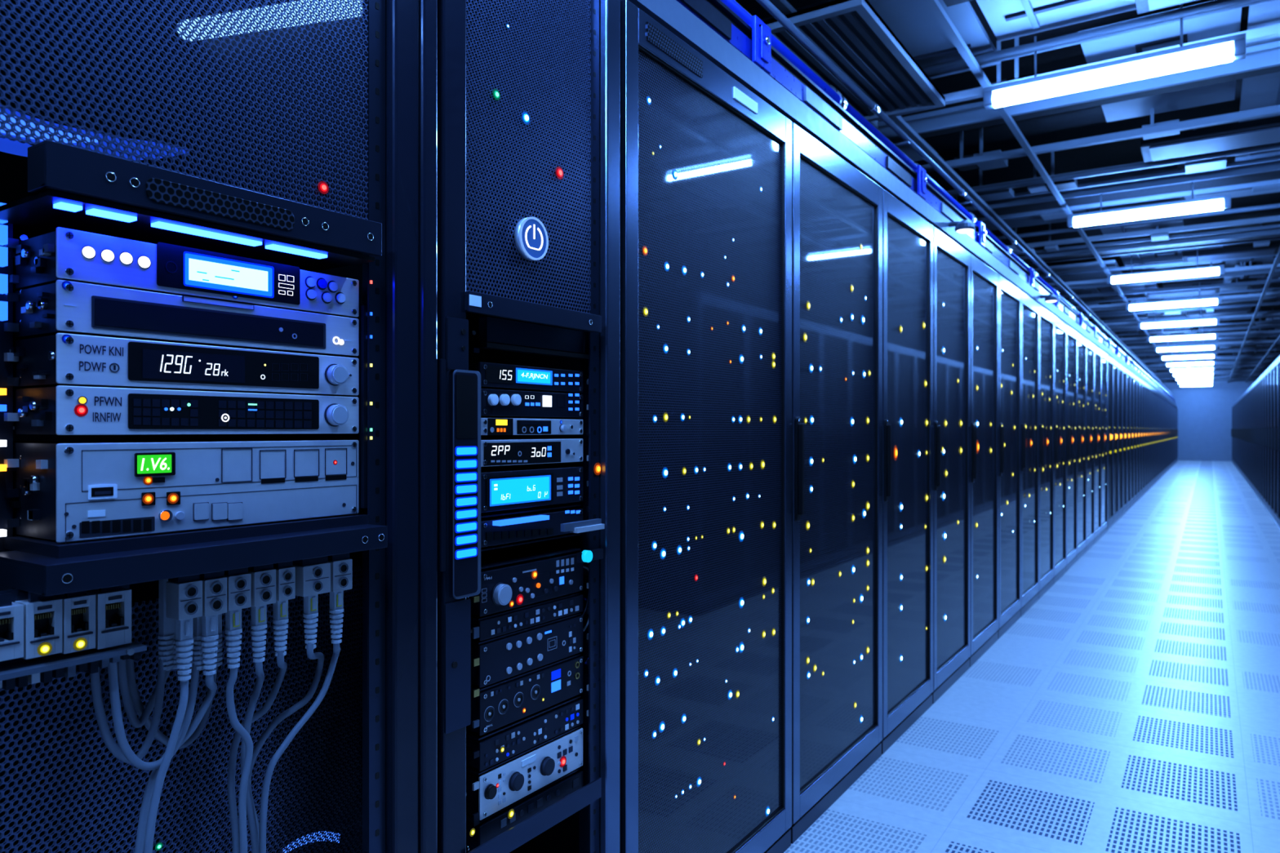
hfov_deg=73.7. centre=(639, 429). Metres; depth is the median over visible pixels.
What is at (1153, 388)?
tall cabinet
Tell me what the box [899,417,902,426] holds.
indicator light
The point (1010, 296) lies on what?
tall cabinet
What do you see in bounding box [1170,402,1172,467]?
tall cabinet
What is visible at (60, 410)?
control unit
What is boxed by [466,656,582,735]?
panel
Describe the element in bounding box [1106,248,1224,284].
light fixture
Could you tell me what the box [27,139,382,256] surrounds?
shelf
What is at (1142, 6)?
ceiling beam
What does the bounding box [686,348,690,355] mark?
indicator light
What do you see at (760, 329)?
indicator light
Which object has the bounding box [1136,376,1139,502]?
tall cabinet
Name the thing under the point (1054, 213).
ceiling beam
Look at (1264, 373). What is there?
tall cabinet
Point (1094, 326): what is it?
clamp
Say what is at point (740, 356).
indicator light
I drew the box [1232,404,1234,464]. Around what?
tall cabinet
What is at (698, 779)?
indicator light
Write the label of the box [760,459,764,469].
indicator light
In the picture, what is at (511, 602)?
indicator light
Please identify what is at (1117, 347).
clamp
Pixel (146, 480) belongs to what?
indicator light
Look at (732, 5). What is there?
conduit pipe
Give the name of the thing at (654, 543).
indicator light
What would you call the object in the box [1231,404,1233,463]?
tall cabinet
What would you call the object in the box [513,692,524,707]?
knob
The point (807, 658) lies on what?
indicator light
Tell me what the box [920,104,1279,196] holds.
ceiling beam
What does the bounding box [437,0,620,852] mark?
rack
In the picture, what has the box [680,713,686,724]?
indicator light
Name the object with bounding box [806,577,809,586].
indicator light
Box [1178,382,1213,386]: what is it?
light fixture
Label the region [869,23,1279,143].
ceiling beam
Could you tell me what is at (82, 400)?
indicator light
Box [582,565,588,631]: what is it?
wire
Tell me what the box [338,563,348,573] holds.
socket
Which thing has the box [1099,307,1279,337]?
ceiling beam
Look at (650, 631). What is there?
indicator light
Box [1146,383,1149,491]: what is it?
tall cabinet
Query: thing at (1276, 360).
tall cabinet
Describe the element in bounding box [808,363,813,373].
indicator light
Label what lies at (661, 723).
indicator light
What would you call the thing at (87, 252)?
indicator light
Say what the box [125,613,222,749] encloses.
cable
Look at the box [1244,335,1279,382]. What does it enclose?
ceiling beam
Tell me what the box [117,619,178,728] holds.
cable
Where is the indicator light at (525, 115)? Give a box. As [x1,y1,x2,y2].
[521,111,529,124]
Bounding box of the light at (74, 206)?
[53,201,327,258]
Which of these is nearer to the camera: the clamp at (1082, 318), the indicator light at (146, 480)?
the indicator light at (146, 480)
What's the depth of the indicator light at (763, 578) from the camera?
2.44 m
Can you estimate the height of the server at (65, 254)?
0.060 m
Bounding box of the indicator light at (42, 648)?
[36,642,52,655]
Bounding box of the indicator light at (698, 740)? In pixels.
[697,738,700,746]
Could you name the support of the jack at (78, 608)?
in the rack at (302, 134)
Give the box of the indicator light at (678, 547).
[676,545,681,555]
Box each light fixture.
[983,4,1245,109]
[1066,182,1231,227]
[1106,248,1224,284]
[1125,282,1221,310]
[1137,306,1219,328]
[1147,324,1217,342]
[1154,338,1217,351]
[1160,350,1216,359]
[1164,358,1215,366]
[1168,364,1214,372]
[1171,371,1214,376]
[1174,375,1213,380]
[1177,376,1213,383]
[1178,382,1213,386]
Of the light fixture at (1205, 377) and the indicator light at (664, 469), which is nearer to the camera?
the indicator light at (664, 469)
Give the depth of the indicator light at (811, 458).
2.73 m
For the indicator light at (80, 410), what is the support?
attached to the control unit at (60, 410)
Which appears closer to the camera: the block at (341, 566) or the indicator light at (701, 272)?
the block at (341, 566)
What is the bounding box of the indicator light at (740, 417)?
[737,415,742,423]
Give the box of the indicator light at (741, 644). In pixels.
[738,641,744,653]
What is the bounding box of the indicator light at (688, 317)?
[686,315,690,323]
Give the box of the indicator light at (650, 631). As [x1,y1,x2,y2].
[647,628,653,639]
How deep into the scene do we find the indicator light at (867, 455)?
3.18 m
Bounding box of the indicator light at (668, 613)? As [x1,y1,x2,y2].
[666,611,671,618]
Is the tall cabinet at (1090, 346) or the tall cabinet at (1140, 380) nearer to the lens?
the tall cabinet at (1090, 346)
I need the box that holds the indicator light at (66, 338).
[62,333,71,343]
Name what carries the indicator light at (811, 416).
attached to the tall cabinet at (837, 209)
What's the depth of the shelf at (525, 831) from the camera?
1.60 m
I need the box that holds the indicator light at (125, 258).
[118,251,133,265]
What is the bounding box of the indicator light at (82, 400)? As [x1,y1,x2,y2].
[77,395,87,404]
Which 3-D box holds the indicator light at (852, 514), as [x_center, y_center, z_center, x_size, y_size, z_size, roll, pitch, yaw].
[0.764,0.316,3.055,0.004,0.030,0.030,0,0,34]
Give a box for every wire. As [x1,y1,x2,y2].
[579,551,588,616]
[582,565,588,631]
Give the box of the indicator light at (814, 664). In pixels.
[813,663,816,672]
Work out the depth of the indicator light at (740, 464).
2.32 m
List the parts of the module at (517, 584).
knob, key panel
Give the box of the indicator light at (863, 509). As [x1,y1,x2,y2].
[862,508,865,518]
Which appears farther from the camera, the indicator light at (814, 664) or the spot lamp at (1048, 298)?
the spot lamp at (1048, 298)
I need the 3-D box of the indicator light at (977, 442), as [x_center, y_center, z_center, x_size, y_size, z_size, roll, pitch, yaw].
[1.841,0.093,4.650,0.007,0.076,0.052,0,0,34]
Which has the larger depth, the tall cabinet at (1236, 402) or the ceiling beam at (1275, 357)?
the tall cabinet at (1236, 402)
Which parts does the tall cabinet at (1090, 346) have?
door handle, perforated panel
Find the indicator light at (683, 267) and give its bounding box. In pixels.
[681,265,686,275]
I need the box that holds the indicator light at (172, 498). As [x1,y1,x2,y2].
[167,493,178,503]
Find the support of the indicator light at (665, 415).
attached to the tall cabinet at (706, 161)
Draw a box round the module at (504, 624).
[471,594,582,640]
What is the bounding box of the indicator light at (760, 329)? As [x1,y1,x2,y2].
[758,327,762,335]
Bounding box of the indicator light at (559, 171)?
[555,166,564,179]
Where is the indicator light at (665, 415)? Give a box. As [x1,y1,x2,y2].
[662,412,668,422]
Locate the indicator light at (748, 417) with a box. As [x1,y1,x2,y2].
[746,415,750,423]
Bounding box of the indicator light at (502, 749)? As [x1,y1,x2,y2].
[500,746,504,753]
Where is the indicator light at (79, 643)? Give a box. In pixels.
[73,637,87,650]
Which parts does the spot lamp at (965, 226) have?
arm, lamp shade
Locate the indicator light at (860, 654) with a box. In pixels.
[859,653,862,661]
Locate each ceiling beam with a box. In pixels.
[770,0,1164,384]
[867,0,1272,77]
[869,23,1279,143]
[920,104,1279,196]
[924,0,1177,381]
[946,128,1279,218]
[954,178,1279,239]
[990,215,1279,262]
[1024,222,1279,276]
[1048,261,1279,290]
[1062,276,1279,305]
[1074,284,1279,313]
[1084,301,1279,324]
[1093,304,1279,328]
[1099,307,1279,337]
[1110,318,1279,342]
[1113,324,1279,346]
[1119,330,1279,350]
[1121,343,1279,355]
[1127,345,1279,356]
[1130,350,1279,359]
[1131,351,1279,361]
[1134,351,1279,364]
[1137,351,1275,366]
[1139,361,1273,368]
[1142,364,1271,369]
[1143,365,1269,373]
[1146,368,1266,373]
[1147,370,1265,376]
[1151,367,1262,377]
[1151,374,1261,379]
[1154,375,1258,381]
[1155,377,1257,382]
[1227,247,1279,382]
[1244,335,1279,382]
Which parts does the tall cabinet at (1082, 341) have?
door handle, perforated panel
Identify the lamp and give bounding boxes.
[177,0,362,40]
[948,219,975,233]
[1040,294,1057,302]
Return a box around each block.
[166,574,202,620]
[200,570,226,616]
[224,567,251,611]
[248,564,275,606]
[273,560,295,601]
[292,555,330,596]
[328,552,352,592]
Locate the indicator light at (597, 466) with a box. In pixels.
[593,462,600,475]
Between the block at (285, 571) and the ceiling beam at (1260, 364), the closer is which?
the block at (285, 571)
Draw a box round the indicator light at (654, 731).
[652,729,656,738]
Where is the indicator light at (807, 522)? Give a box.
[805,520,809,530]
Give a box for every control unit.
[9,439,359,544]
[13,385,359,435]
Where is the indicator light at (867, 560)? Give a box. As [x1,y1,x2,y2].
[866,559,869,567]
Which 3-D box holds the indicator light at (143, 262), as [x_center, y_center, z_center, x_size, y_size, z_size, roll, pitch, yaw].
[-0.604,-0.204,1.039,0.002,0.017,0.017,0,0,34]
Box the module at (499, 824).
[466,771,582,852]
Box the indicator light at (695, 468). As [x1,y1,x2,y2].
[693,466,698,474]
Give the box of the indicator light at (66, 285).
[62,280,71,289]
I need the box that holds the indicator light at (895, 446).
[893,444,897,460]
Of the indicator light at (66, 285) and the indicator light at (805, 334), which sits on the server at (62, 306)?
the indicator light at (66, 285)
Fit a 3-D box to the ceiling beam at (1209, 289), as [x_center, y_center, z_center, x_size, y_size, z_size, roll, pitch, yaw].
[7.920,-2.090,12.143,4.600,0.300,0.994,0,0,34]
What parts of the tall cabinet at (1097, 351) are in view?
door handle, perforated panel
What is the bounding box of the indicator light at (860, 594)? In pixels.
[859,593,862,603]
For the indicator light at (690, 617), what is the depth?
2.10 m
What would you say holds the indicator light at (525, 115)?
attached to the rack at (529, 91)
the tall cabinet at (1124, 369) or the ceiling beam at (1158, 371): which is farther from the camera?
the ceiling beam at (1158, 371)
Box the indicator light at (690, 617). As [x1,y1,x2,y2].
[688,615,692,623]
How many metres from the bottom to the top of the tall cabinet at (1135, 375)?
2.200 m
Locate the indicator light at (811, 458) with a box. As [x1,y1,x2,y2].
[808,456,813,466]
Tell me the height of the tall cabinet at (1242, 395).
2.200 m
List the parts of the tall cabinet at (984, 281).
door handle, perforated panel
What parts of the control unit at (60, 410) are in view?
knob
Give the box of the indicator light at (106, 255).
[99,248,115,262]
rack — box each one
[0,0,437,852]
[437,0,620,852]
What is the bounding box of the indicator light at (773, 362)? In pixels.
[771,360,775,368]
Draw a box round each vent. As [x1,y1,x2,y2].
[646,21,702,77]
[763,0,945,121]
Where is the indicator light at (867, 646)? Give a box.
[866,645,869,654]
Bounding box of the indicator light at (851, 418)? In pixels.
[849,416,853,426]
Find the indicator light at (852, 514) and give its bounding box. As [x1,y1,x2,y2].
[851,513,854,522]
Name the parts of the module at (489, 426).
key panel, knob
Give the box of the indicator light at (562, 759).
[559,755,566,767]
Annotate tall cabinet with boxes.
[620,0,791,852]
[790,122,882,844]
[880,188,933,754]
[931,226,970,704]
[968,253,999,667]
[997,274,1021,639]
[1020,290,1039,617]
[1038,304,1053,599]
[1053,315,1066,583]
[1065,324,1077,571]
[1075,333,1086,560]
[1085,339,1094,552]
[1093,345,1101,544]
[1101,350,1107,537]
[1106,355,1113,530]
[1112,359,1118,525]
[1117,362,1122,520]
[1122,365,1126,515]
[1126,368,1130,511]
[1129,372,1133,508]
[1133,373,1137,505]
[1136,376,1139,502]
[1139,378,1142,498]
[1142,380,1144,496]
[1144,382,1146,493]
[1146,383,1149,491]
[1148,386,1151,489]
[1151,386,1152,487]
[1152,388,1154,485]
[1154,389,1155,484]
[1155,390,1157,482]
[1157,391,1159,480]
[1159,392,1160,479]
[1160,394,1161,477]
[1161,395,1163,476]
[1163,395,1164,475]
[1164,396,1165,474]
[1164,397,1166,473]
[1166,398,1167,471]
[1167,399,1168,471]
[1168,400,1168,470]
[1168,400,1170,469]
[1169,401,1171,468]
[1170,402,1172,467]
[1171,402,1173,466]
[1173,403,1173,465]
[1173,404,1174,464]
[1174,404,1175,463]
[1175,404,1176,462]
[1176,405,1177,462]
[1177,406,1177,461]
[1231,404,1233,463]
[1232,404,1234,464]
[1233,403,1235,464]
[1234,402,1235,466]
[1235,400,1237,469]
[1235,401,1236,466]
[1236,399,1238,470]
[1237,398,1239,471]
[1238,397,1240,473]
[1239,396,1241,475]
[1240,395,1242,475]
[1240,395,1243,477]
[1241,393,1244,478]
[1242,392,1244,479]
[1243,391,1245,480]
[1244,391,1247,483]
[1245,389,1248,484]
[1246,388,1249,486]
[1248,385,1252,489]
[1248,386,1250,487]
[1250,382,1253,492]
[1252,381,1255,494]
[1253,379,1257,497]
[1255,377,1258,498]
[1257,375,1261,502]
[1259,373,1263,506]
[1261,371,1266,509]
[1263,368,1268,512]
[1266,364,1271,516]
[1269,361,1274,520]
[1272,358,1278,526]
[1275,355,1279,528]
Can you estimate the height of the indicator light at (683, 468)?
0.021 m
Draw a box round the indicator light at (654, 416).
[652,414,657,422]
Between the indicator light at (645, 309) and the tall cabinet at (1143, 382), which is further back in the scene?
the tall cabinet at (1143, 382)
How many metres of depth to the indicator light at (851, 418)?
3.04 m
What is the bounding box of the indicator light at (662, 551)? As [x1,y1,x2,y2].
[659,548,666,559]
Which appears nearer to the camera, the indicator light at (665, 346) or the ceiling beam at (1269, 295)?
the indicator light at (665, 346)
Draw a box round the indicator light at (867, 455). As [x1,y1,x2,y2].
[866,453,869,462]
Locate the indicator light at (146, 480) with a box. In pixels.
[142,476,152,484]
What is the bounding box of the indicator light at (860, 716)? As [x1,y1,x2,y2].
[859,715,862,724]
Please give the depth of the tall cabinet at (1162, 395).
23.07 m
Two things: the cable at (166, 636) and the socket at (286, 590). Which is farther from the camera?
the socket at (286, 590)
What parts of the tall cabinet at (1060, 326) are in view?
door handle, perforated panel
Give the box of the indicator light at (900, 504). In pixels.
[898,502,902,511]
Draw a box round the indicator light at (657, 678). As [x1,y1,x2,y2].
[654,675,660,685]
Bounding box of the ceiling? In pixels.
[735,0,1279,376]
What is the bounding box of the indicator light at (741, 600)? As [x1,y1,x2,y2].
[738,597,744,608]
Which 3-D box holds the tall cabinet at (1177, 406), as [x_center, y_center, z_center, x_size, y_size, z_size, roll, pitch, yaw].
[21.009,0.160,34.267,1.022,2.200,0.722,0,0,34]
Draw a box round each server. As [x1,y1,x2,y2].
[9,226,359,317]
[9,333,359,395]
[13,280,359,356]
[480,465,582,512]
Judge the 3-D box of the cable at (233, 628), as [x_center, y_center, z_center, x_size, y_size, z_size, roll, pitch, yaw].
[-0.536,0.703,1.148,0.026,0.935,0.067,0,0,-6]
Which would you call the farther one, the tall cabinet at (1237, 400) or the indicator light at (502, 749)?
the tall cabinet at (1237, 400)
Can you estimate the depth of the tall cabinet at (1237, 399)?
26.77 m
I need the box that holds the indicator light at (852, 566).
[851,564,854,574]
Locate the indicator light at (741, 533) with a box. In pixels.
[738,530,744,542]
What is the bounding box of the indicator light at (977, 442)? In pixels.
[976,440,978,453]
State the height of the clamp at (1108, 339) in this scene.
0.310 m
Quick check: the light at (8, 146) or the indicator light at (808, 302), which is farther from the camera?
the indicator light at (808, 302)
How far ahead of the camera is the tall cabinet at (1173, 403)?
30.45 m
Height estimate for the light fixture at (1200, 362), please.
0.327 m
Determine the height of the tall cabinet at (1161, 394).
2.200 m
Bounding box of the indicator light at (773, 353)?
[771,351,775,360]
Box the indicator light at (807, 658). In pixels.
[805,656,809,664]
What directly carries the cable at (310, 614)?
attached to the block at (313, 575)
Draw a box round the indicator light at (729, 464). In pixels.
[727,462,731,471]
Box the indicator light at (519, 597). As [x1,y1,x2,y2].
[515,594,524,604]
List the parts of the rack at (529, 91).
corner post, label plate, perforated panel, power button, blank panel, mounting rail, corner post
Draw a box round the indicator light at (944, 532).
[942,531,946,541]
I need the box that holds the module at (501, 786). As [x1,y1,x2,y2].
[466,728,582,820]
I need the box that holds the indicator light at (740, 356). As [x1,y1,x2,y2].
[738,354,743,364]
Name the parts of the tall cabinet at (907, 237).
door handle, perforated panel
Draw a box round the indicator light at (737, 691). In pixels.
[735,689,739,698]
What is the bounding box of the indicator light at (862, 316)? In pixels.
[861,315,864,324]
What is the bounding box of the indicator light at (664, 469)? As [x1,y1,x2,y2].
[662,466,668,478]
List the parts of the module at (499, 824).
key panel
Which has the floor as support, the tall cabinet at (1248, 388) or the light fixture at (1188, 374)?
the tall cabinet at (1248, 388)
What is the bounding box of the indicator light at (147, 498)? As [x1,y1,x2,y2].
[142,493,153,504]
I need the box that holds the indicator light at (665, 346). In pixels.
[662,343,668,353]
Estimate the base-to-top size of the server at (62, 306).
0.057 m
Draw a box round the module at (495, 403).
[480,388,582,417]
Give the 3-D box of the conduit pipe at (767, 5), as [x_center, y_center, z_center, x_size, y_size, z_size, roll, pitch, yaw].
[10.792,-1.410,18.375,0.036,0.036,39.450,0,0,34]
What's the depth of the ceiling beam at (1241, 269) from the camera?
11.02 m
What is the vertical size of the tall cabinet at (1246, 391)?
2.200 m
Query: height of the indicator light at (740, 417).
0.023 m
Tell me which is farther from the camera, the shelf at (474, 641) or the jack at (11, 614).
the shelf at (474, 641)
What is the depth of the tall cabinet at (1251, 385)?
18.27 m
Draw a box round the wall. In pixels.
[1157,367,1257,461]
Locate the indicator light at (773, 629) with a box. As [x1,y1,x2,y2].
[771,627,775,636]
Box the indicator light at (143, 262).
[136,255,151,269]
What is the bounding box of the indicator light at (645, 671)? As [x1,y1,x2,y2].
[643,669,648,678]
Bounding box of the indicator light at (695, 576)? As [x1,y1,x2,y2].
[693,574,697,581]
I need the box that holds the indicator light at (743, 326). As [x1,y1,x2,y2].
[741,324,745,333]
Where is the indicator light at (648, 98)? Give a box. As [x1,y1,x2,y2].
[646,96,651,105]
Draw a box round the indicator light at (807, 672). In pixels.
[806,671,809,679]
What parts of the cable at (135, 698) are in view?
cord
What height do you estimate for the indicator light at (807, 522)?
0.032 m
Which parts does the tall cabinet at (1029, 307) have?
door handle, perforated panel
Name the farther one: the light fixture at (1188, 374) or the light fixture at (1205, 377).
the light fixture at (1205, 377)
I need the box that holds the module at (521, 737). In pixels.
[466,699,582,771]
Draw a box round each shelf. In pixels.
[0,524,386,595]
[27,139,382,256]
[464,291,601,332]
[466,695,581,740]
[466,725,581,775]
[467,777,601,852]
[471,591,581,621]
[471,613,581,644]
[471,653,581,691]
[480,503,581,518]
[480,533,581,551]
[480,543,581,568]
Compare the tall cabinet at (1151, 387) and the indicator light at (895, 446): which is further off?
the tall cabinet at (1151, 387)
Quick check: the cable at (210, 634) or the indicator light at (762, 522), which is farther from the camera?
the indicator light at (762, 522)
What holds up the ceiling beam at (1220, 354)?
attached to the ceiling
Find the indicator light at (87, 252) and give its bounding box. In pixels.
[80,245,96,259]
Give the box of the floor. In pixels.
[783,460,1279,852]
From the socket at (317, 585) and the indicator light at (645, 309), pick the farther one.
the indicator light at (645, 309)
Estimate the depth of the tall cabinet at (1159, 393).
21.93 m
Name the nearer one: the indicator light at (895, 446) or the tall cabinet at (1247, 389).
the indicator light at (895, 446)
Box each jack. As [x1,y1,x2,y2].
[0,592,23,662]
[14,591,62,659]
[52,590,95,653]
[86,585,131,649]
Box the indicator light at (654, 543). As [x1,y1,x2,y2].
[651,540,657,551]
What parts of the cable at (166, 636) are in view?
cord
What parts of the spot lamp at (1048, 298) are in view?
lamp shade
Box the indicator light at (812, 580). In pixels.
[810,577,814,586]
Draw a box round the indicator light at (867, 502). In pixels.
[866,501,869,511]
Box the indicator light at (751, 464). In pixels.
[749,462,753,470]
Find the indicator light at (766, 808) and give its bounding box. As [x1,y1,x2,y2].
[764,806,769,816]
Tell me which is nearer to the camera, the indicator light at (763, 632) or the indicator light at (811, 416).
the indicator light at (763, 632)
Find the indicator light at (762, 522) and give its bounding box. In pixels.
[760,520,764,528]
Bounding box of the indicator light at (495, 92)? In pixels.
[492,88,500,100]
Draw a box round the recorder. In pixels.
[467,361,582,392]
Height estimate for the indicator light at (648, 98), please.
0.019 m
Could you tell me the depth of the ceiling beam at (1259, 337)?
18.61 m
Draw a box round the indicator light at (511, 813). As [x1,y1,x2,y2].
[507,808,514,818]
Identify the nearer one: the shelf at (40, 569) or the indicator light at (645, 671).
the shelf at (40, 569)
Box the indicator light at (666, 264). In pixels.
[663,261,669,271]
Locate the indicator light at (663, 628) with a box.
[660,626,666,635]
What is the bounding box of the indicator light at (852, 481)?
[851,480,854,488]
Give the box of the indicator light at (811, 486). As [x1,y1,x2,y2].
[808,484,813,493]
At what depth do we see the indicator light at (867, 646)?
3.18 m
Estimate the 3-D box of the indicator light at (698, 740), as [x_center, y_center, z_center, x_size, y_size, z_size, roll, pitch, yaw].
[0.148,0.781,2.133,0.002,0.018,0.018,0,0,34]
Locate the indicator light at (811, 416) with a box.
[809,414,813,425]
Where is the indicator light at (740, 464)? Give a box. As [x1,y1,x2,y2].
[737,462,742,471]
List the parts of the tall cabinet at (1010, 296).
door handle, perforated panel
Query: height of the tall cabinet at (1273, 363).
2.200 m
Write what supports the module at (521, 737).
in the rack at (529, 91)
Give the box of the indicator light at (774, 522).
[772,520,776,528]
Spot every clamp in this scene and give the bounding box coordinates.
[748,15,771,74]
[893,140,927,199]
[959,200,986,247]
[1013,251,1035,287]
[1040,275,1060,307]
[1067,300,1084,326]
[1082,314,1097,337]
[1098,328,1111,349]
[1107,337,1119,355]
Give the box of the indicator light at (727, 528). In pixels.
[726,527,729,534]
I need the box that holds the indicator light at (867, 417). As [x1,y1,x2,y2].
[866,416,869,424]
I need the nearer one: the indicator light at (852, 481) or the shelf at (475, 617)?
the shelf at (475, 617)
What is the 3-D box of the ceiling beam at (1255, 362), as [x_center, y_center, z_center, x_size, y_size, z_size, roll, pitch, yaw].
[17.188,-2.090,26.036,4.600,0.300,0.994,0,0,34]
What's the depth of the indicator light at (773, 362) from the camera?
2.49 m
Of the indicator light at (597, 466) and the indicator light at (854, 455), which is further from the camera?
the indicator light at (854, 455)
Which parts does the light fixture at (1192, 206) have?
hanger rod, hanger rod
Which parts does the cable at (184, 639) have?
cord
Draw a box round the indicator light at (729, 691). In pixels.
[727,689,732,699]
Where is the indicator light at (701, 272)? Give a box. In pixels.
[700,271,703,278]
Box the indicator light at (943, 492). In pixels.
[942,491,945,501]
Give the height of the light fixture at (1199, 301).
0.327 m
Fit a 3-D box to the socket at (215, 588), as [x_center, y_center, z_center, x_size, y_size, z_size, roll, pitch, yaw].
[-0.540,0.202,1.089,0.002,0.016,0.016,0,0,34]
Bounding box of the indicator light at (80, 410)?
[74,404,88,416]
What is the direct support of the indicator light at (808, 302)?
attached to the tall cabinet at (837, 209)
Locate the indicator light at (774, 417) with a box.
[772,415,776,423]
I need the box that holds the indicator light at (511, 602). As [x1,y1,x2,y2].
[509,600,514,607]
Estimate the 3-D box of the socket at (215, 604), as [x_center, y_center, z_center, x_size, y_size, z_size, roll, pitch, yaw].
[-0.540,0.223,1.089,0.002,0.016,0.016,0,0,34]
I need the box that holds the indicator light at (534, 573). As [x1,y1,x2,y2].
[531,570,537,579]
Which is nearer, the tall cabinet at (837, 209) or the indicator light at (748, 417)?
the indicator light at (748, 417)
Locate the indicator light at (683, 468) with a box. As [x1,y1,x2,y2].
[681,466,686,475]
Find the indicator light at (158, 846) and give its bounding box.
[155,842,163,850]
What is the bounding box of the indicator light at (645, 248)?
[642,245,648,255]
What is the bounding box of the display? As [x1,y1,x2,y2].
[480,438,582,466]
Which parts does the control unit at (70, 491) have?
label plate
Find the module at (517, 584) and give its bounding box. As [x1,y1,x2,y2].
[466,551,582,617]
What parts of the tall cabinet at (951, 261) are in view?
door handle, perforated panel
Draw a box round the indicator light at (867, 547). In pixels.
[866,546,869,555]
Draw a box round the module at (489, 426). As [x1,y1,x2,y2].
[480,417,582,435]
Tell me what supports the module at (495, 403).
in the rack at (529, 91)
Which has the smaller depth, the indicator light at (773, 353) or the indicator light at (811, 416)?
the indicator light at (773, 353)
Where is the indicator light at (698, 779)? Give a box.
[696,777,701,786]
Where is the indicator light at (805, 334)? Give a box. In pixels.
[803,332,807,342]
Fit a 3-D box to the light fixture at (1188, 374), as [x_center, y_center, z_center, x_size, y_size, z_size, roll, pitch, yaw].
[17.567,-1.876,27.109,1.140,0.327,0.076,0,0,34]
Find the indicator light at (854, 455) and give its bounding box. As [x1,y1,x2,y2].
[853,454,856,464]
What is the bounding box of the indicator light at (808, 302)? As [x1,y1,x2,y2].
[806,300,810,311]
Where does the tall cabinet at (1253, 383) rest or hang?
on the floor
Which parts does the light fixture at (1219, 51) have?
hanger rod, hanger rod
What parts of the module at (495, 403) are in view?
knob, knob, knob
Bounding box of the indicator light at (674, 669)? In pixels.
[672,667,677,678]
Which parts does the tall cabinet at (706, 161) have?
label plate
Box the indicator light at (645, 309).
[642,306,648,316]
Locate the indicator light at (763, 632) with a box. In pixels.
[761,630,765,638]
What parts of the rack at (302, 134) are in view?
perforated panel, perforated panel, shelf plate, mounting rail, corner post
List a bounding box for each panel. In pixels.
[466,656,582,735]
[471,615,582,688]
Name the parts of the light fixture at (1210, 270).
hanger rod, hanger rod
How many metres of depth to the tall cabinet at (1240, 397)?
24.35 m
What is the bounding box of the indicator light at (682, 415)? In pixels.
[680,413,684,421]
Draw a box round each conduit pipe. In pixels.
[720,0,1174,399]
[734,0,1168,392]
[755,0,1173,395]
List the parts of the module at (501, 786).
knob, knob, label plate, knob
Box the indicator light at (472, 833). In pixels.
[469,828,475,836]
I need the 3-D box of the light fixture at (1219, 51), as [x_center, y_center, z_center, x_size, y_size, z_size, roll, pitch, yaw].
[2.317,-1.876,4.248,1.140,0.327,0.076,0,0,34]
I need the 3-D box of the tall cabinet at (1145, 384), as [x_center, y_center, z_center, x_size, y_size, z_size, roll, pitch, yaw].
[9.666,0.160,17.263,1.022,2.200,0.722,0,0,34]
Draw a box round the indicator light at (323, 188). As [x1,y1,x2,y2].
[317,181,328,194]
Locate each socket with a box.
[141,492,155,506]
[152,477,164,483]
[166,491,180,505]
[184,585,198,598]
[184,601,198,615]
[209,582,222,595]
[209,598,222,611]
[234,577,246,590]
[234,593,246,605]
[259,573,271,586]
[259,589,271,601]
[282,571,292,582]
[282,586,292,596]
[312,567,322,577]
[312,581,322,591]
[337,577,348,587]
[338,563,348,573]
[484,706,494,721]
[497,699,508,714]
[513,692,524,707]
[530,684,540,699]
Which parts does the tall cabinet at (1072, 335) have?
door handle, perforated panel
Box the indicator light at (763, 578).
[761,576,766,586]
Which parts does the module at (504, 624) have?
key panel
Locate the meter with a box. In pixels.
[453,369,480,599]
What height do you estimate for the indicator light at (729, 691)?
0.026 m
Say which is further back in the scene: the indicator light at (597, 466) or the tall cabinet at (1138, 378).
the tall cabinet at (1138, 378)
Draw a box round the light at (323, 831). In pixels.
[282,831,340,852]
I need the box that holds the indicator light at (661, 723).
[658,720,665,733]
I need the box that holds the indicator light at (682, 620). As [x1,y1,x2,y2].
[680,617,684,627]
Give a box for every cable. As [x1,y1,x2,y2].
[90,578,173,764]
[107,616,204,770]
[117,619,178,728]
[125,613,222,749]
[134,614,218,852]
[143,617,193,852]
[224,608,253,852]
[227,600,288,852]
[240,604,266,852]
[248,594,324,837]
[258,591,343,852]
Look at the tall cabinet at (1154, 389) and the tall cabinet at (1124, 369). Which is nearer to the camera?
the tall cabinet at (1124, 369)
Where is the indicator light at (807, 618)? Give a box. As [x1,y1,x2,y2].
[805,616,809,624]
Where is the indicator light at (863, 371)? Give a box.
[862,369,865,378]
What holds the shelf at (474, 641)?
attached to the rack at (529, 91)
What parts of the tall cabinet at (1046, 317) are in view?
door handle, perforated panel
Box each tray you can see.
[4,513,368,558]
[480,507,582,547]
[628,0,1175,404]
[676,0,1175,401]
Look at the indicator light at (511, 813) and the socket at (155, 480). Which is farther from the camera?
the indicator light at (511, 813)
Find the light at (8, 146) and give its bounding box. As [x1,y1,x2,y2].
[0,105,187,160]
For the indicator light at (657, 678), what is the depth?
1.97 m
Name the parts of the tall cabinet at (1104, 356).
door handle, perforated panel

